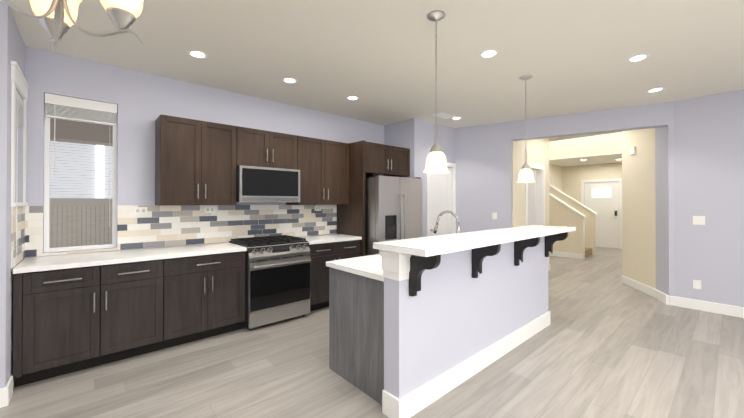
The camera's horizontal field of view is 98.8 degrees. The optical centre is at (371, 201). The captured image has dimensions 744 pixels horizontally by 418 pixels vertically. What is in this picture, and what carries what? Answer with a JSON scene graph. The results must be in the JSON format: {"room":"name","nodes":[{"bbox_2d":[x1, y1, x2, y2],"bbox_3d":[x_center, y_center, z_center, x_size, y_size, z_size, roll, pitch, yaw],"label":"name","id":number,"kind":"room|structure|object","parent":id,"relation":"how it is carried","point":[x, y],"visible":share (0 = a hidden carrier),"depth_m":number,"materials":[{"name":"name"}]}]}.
{"room":"kitchen","nodes":[
{"label":"kitchen","id":0,"kind":"room"},
{"bbox_2d":[0,2,24,387],"bbox_3d":[-2.836,0.021,2.464,0.120,2.780,0.800,0,0,-41],"label":"wall","id":1,"kind":"structure","parent":0,"point":[12,46],"depth_m":2.22,"materials":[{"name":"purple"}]},
{"bbox_2d":[11,61,29,256],"bbox_3d":[-2.852,-0.291,2.528,0.118,1.445,0.675,0,0,-41],"label":"window","id":2,"kind":"structure","parent":1,"relation":"in","point":[19,82],"depth_m":2.44,"materials":[{"name":"white"}]},
{"bbox_2d":[24,46,383,258],"bbox_3d":[-1.458,0.032,4.295,4.610,2.780,0.120,0,0,-41],"label":"wall","id":3,"kind":"structure","parent":0,"point":[143,101],"depth_m":3.35,"materials":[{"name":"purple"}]},
{"bbox_2d":[44,93,116,252],"bbox_3d":[-2.814,-0.255,3.102,0.525,1.460,0.105,0,0,-41],"label":"window","id":4,"kind":"structure","parent":3,"relation":"in","point":[74,109],"depth_m":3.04,"materials":[{"name":"white"}]},
{"bbox_2d":[11,205,336,267],"bbox_3d":[-1.603,0.273,3.672,3.330,0.454,0.620,0,0,-41],"label":"wall tile","id":5,"kind":"structure","parent":3,"relation":"attached to","point":[164,225],"depth_m":3.64,"materials":[{"name":"multicoloured tile"}]},
{"bbox_2d":[134,207,146,213],"bbox_3d":[-2.426,0.101,3.343,0.115,0.075,0.008,0,0,-41],"label":"outlet","id":6,"kind":"object","parent":5,"relation":"attached to","point":[140,210],"depth_m":3.34,"materials":[{"name":"white plastic"}]},
{"bbox_2d":[205,207,214,212],"bbox_3d":[-1.924,0.104,3.787,0.115,0.075,0.008,0,0,-41],"label":"outlet","id":7,"kind":"object","parent":5,"relation":"attached to","point":[207,209],"depth_m":3.79,"materials":[{"name":"white plastic"}]},
{"bbox_2d":[315,206,320,210],"bbox_3d":[-0.807,0.109,4.774,0.115,0.075,0.008,0,0,-41],"label":"outlet","id":8,"kind":"object","parent":5,"relation":"attached to","point":[317,208],"depth_m":4.77,"materials":[{"name":"white plastic"}]},
{"bbox_2d":[155,114,238,204],"bbox_3d":[-1.948,-0.411,3.558,0.743,0.914,0.332,0,0,-41],"label":"upper cabinet","id":9,"kind":"object","parent":3,"relation":"attached to","point":[197,162],"depth_m":3.40,"materials":[{"name":"brown wood"}]},
{"bbox_2d":[239,127,298,169],"bbox_3d":[-1.379,-0.638,4.062,0.775,0.456,0.332,0,0,-41],"label":"upper cabinet","id":10,"kind":"object","parent":3,"relation":"attached to","point":[258,148],"depth_m":3.93,"materials":[{"name":"brown wood"}]},
{"bbox_2d":[236,165,299,201],"bbox_3d":[-1.350,-0.195,4.026,0.767,0.420,0.416,0,0,-41],"label":"microwave","id":11,"kind":"object","parent":10,"relation":"attached to","point":[259,184],"visible":0.96,"depth_m":3.83,"materials":[{"name":"grey"}]},
{"bbox_2d":[286,136,348,204],"bbox_3d":[-0.770,-0.406,4.599,0.850,0.914,0.332,0,0,-41],"label":"upper cabinet","id":12,"kind":"object","parent":3,"relation":"attached to","point":[323,164],"depth_m":4.46,"materials":[{"name":"brown wood"}]},
{"bbox_2d":[0,247,743,417],"bbox_3d":[2.977,1.451,4.123,17.200,0.060,9.200,0,0,-41],"label":"floor","id":13,"kind":"structure","parent":0,"point":[606,343],"depth_m":2.60,"materials":[{"name":"laminate"}]},
{"bbox_2d":[13,258,172,386],"bbox_3d":[-2.472,0.976,2.907,1.001,0.876,0.602,0,0,-41],"label":"base cabinet","id":14,"kind":"object","parent":13,"relation":"on","point":[75,312],"depth_m":2.63,"materials":[{"name":"brown wood"}]},
{"bbox_2d":[13,242,246,273],"bbox_3d":[-2.199,0.519,3.127,1.698,0.038,0.625,0,0,-41],"label":"countertop","id":15,"kind":"structure","parent":14,"relation":"on","point":[109,258],"depth_m":2.87,"materials":[{"name":"white stone"}]},
{"bbox_2d":[173,250,246,345],"bbox_3d":[-1.882,0.979,3.429,0.816,0.876,0.602,0,0,-41],"label":"base cabinet","id":16,"kind":"object","parent":13,"relation":"on","point":[209,289],"depth_m":3.23,"materials":[{"name":"brown wood"}]},
{"bbox_2d":[229,235,310,329],"bbox_3d":[-1.236,0.941,3.894,0.752,0.956,0.738,0,0,-41],"label":"range","id":17,"kind":"object","parent":13,"relation":"on","point":[277,278],"visible":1,"depth_m":3.64,"materials":[{"name":"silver metal"}]},
{"bbox_2d":[308,242,359,310],"bbox_3d":[-0.681,0.985,4.490,0.851,0.876,0.602,0,0,-41],"label":"base cabinet","id":18,"kind":"object","parent":13,"relation":"on","point":[324,252],"depth_m":4.15,"materials":[{"name":"brown wood"}]},
{"bbox_2d":[301,234,360,245],"bbox_3d":[-0.670,0.526,4.478,0.853,0.038,0.625,0,0,-41],"label":"countertop","id":19,"kind":"structure","parent":18,"relation":"on","point":[312,240],"depth_m":4.40,"materials":[{"name":"white stone"}]},
{"bbox_2d":[336,140,409,256],"bbox_3d":[0.045,0.283,5.099,1.030,2.286,0.656,0,0,-41],"label":"surround","id":20,"kind":"object","parent":13,"relation":"on","point":[368,159],"visible":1,"depth_m":4.72,"materials":[{"name":"brown wood"}]},
{"bbox_2d":[365,174,421,255],"bbox_3d":[0.174,0.529,4.990,0.930,1.793,0.936,0,0,-41],"label":"fridge","id":21,"kind":"object","parent":13,"relation":"on","point":[393,208],"visible":0.5,"depth_m":4.58,"materials":[{"name":"grey metal"}]},
{"bbox_2d":[326,228,567,417],"bbox_3d":[0.892,0.870,3.083,2.518,1.090,1.076,0,0,-41],"label":"kitchen island","id":22,"kind":"object","parent":13,"relation":"on","point":[416,325],"depth_m":2.42,"materials":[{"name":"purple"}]},
{"bbox_2d":[374,225,575,256],"bbox_3d":[1.134,0.304,2.841,2.610,0.040,0.450,0,0,-41],"label":"island countertop","id":23,"kind":"structure","parent":22,"relation":"on","point":[449,243],"depth_m":2.33,"materials":[{"name":"white stone"}]},
{"bbox_2d":[433,210,459,233],"bbox_3d":[0.712,0.300,2.993,0.090,0.427,0.309,0,0,-41],"label":"faucet","id":24,"kind":"object","parent":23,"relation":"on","point":[440,215],"visible":0.65,"depth_m":2.97,"materials":[{"name":"silver metal"}]},
{"bbox_2d":[549,184,596,259],"bbox_3d":[4.617,0.250,9.350,1.132,2.399,3.070,0,0,-41],"label":"stairs","id":25,"kind":"structure","parent":13,"relation":"on","point":[566,210],"depth_m":8.28,"materials":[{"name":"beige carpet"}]},
{"bbox_2d":[0,0,743,127],"bbox_3d":[0.781,-1.415,1.264,10.100,0.080,7.800,0,0,-41],"label":"ceiling","id":26,"kind":"structure","parent":0,"point":[377,57],"depth_m":2.89,"materials":[{"name":"white paint"}]},
{"bbox_2d":[2,0,143,53],"bbox_3d":[-1.308,-0.993,1.363,0.550,0.764,0.527,0,0,-41],"label":"chandelier","id":27,"kind":"object","parent":26,"relation":"hanging from","point":[57,19],"visible":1,"depth_m":1.37,"materials":[{"name":"silver metal"}]},
{"bbox_2d":[187,50,207,58],"bbox_3d":[-1.622,-1.363,2.970,0.175,0.004,0.175,0,0,25],"label":"recessed light","id":28,"kind":"object","parent":26,"relation":"in","point":[194,53],"depth_m":2.97,"materials":[{"name":"white"}]},
{"bbox_2d":[282,78,297,83],"bbox_3d":[-0.931,-1.360,3.608,0.175,0.004,0.175,0,0,43],"label":"recessed light","id":29,"kind":"object","parent":26,"relation":"in","point":[287,80],"depth_m":3.60,"materials":[{"name":"white"}]},
{"bbox_2d":[346,96,358,99],"bbox_3d":[-0.257,-1.356,4.204,0.175,0.004,0.175,0,0,10],"label":"recessed light","id":30,"kind":"object","parent":26,"relation":"in","point":[350,97],"depth_m":4.21,"materials":[{"name":"white"}]},
{"bbox_2d":[424,10,448,172],"bbox_3d":[0.472,-0.792,2.349,0.183,1.155,0.183,0,0,-41],"label":"pendant light","id":31,"kind":"object","parent":26,"relation":"hanging from","point":[436,161],"visible":1,"depth_m":2.31,"materials":[{"name":"white glass"}]},
{"bbox_2d":[433,112,454,118],"bbox_3d":[1.134,-1.347,5.046,0.340,0.014,0.180,0,0,-41],"label":"ceiling vent","id":32,"kind":"object","parent":26,"relation":"in","point":[443,115],"visible":0.96,"depth_m":5.00,"materials":[{"name":"white"}]},
{"bbox_2d":[479,49,498,57],"bbox_3d":[1.084,-1.363,2.959,0.175,0.004,0.175,0,0,43],"label":"recessed light","id":33,"kind":"object","parent":26,"relation":"in","point":[490,53],"depth_m":2.95,"materials":[{"name":"white"}]},
{"bbox_2d":[517,75,534,182],"bbox_3d":[1.691,-0.785,3.507,0.183,1.155,0.183,0,0,-41],"label":"pendant light","id":34,"kind":"object","parent":26,"relation":"hanging from","point":[526,174],"visible":1,"depth_m":3.47,"materials":[{"name":"white glass"}]},
{"bbox_2d":[626,54,649,61],"bbox_3d":[2.541,-1.363,3.046,0.175,0.004,0.175,0,0,25],"label":"recessed light","id":35,"kind":"object","parent":26,"relation":"in","point":[639,57],"depth_m":3.05,"materials":[{"name":"white"}]},
{"bbox_2d":[646,88,664,92],"bbox_3d":[3.473,-1.358,3.910,0.175,0.004,0.175,0,0,10],"label":"recessed light","id":36,"kind":"object","parent":26,"relation":"in","point":[655,89],"depth_m":3.92,"materials":[{"name":"white"}]},
{"bbox_2d":[384,118,454,236],"bbox_3d":[0.896,0.040,5.822,1.180,2.780,0.710,0,0,-41],"label":"wall","id":37,"kind":"structure","parent":0,"point":[415,136],"depth_m":5.35,"materials":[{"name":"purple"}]},
{"bbox_2d":[427,162,455,236],"bbox_3d":[1.201,0.367,5.678,0.840,2.125,0.148,0,0,-41],"label":"door frame","id":38,"kind":"structure","parent":37,"relation":"attached to","point":[441,192],"depth_m":5.72,"materials":[{"name":"white wood"}]},
{"bbox_2d":[511,138,546,226],"bbox_3d":[2.948,-0.759,6.032,1.500,4.380,0.120,0,0,-41],"label":"wall","id":39,"kind":"structure","parent":0,"point":[536,149],"depth_m":5.73,"materials":[{"name":"beige paint"}]},
{"bbox_2d":[525,163,544,225],"bbox_3d":[3.131,0.369,6.096,0.885,2.125,0.021,0,0,-41],"label":"door frame","id":40,"kind":"structure","parent":39,"relation":"attached to","point":[535,203],"depth_m":6.07,"materials":[{"name":"white"}]},
{"bbox_2d":[547,138,549,264],"bbox_3d":[2.608,-0.750,7.660,0.146,4.380,3.010,0,0,-41],"label":"wall","id":41,"kind":"structure","parent":0,"point":[548,165],"depth_m":6.54,"materials":[{"name":"beige paint"}]},
{"bbox_2d":[550,164,561,190],"bbox_3d":[5.740,-0.736,10.261,1.734,4.380,0.120,0,0,-41],"label":"wall","id":42,"kind":"structure","parent":0,"point":[555,171],"depth_m":10.46,"materials":[{"name":"beige paint"}]},
{"bbox_2d":[455,102,667,232],"bbox_3d":[2.832,0.037,5.213,2.982,2.780,0.160,0,0,31],"label":"wall","id":43,"kind":"structure","parent":0,"point":[483,158],"depth_m":5.50,"materials":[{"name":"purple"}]},
{"bbox_2d":[492,213,496,218],"bbox_3d":[2.131,0.259,5.544,0.028,0.115,0.073,0,0,-41],"label":"light switch","id":44,"kind":"object","parent":43,"relation":"attached to","point":[494,215],"visible":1,"depth_m":5.54,"materials":[{"name":"white plastic"}]},
{"bbox_2d":[549,131,621,166],"bbox_3d":[4.908,-2.071,8.452,5.600,1.790,5.100,0,0,-41],"label":"ceiling","id":45,"kind":"structure","parent":0,"point":[590,149],"depth_m":8.57,"materials":[{"name":"white paint"}]},
{"bbox_2d":[562,162,620,204],"bbox_3d":[7.280,-0.737,9.928,0.120,4.380,2.660,0,0,-41],"label":"wall","id":46,"kind":"structure","parent":0,"point":[567,180],"depth_m":10.35,"materials":[{"name":"beige paint"}]},
{"bbox_2d":[581,178,621,248],"bbox_3d":[7.174,0.385,9.968,0.098,2.135,1.080,0,0,-41],"label":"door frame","id":47,"kind":"structure","parent":46,"relation":"attached to","point":[603,199],"depth_m":9.88,"materials":[{"name":"white painted wood"},{"name":"glass"}]},
{"bbox_2d":[622,89,743,306],"bbox_3d":[5.779,0.028,3.645,1.618,2.780,4.760,0,0,-41],"label":"wall","id":48,"kind":"structure","parent":0,"point":[683,167],"depth_m":4.23,"materials":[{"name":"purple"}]},
{"bbox_2d":[0,173,743,407],"bbox_3d":[2.447,0.113,3.522,15.600,2.608,8.990,0,0,-41],"label":"baseboard","id":49,"kind":"structure","parent":48,"relation":"attached to","point":[6,393],"depth_m":4.15,"materials":[{"name":"white wood"}]},
{"bbox_2d":[630,147,635,154],"bbox_3d":[4.285,-0.823,5.239,0.030,0.120,0.130,0,0,13],"label":"thermostat","id":50,"kind":"object","parent":48,"relation":"attached to","point":[632,150],"visible":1,"depth_m":5.22,"materials":[{"name":"white plastic"}]},
{"bbox_2d":[693,280,700,288],"bbox_3d":[4.249,1.091,4.169,0.008,0.115,0.075,0,0,-41],"label":"outlet","id":51,"kind":"object","parent":48,"relation":"attached to","point":[696,284],"visible":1,"depth_m":4.16,"materials":[{"name":"white plastic"}]},
{"bbox_2d":[693,216,704,224],"bbox_3d":[4.260,0.251,4.157,0.014,0.115,0.115,0,0,-41],"label":"light switch","id":52,"kind":"object","parent":48,"relation":"attached to","point":[698,220],"visible":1,"depth_m":4.16,"materials":[{"name":"white plastic"}]}
]}

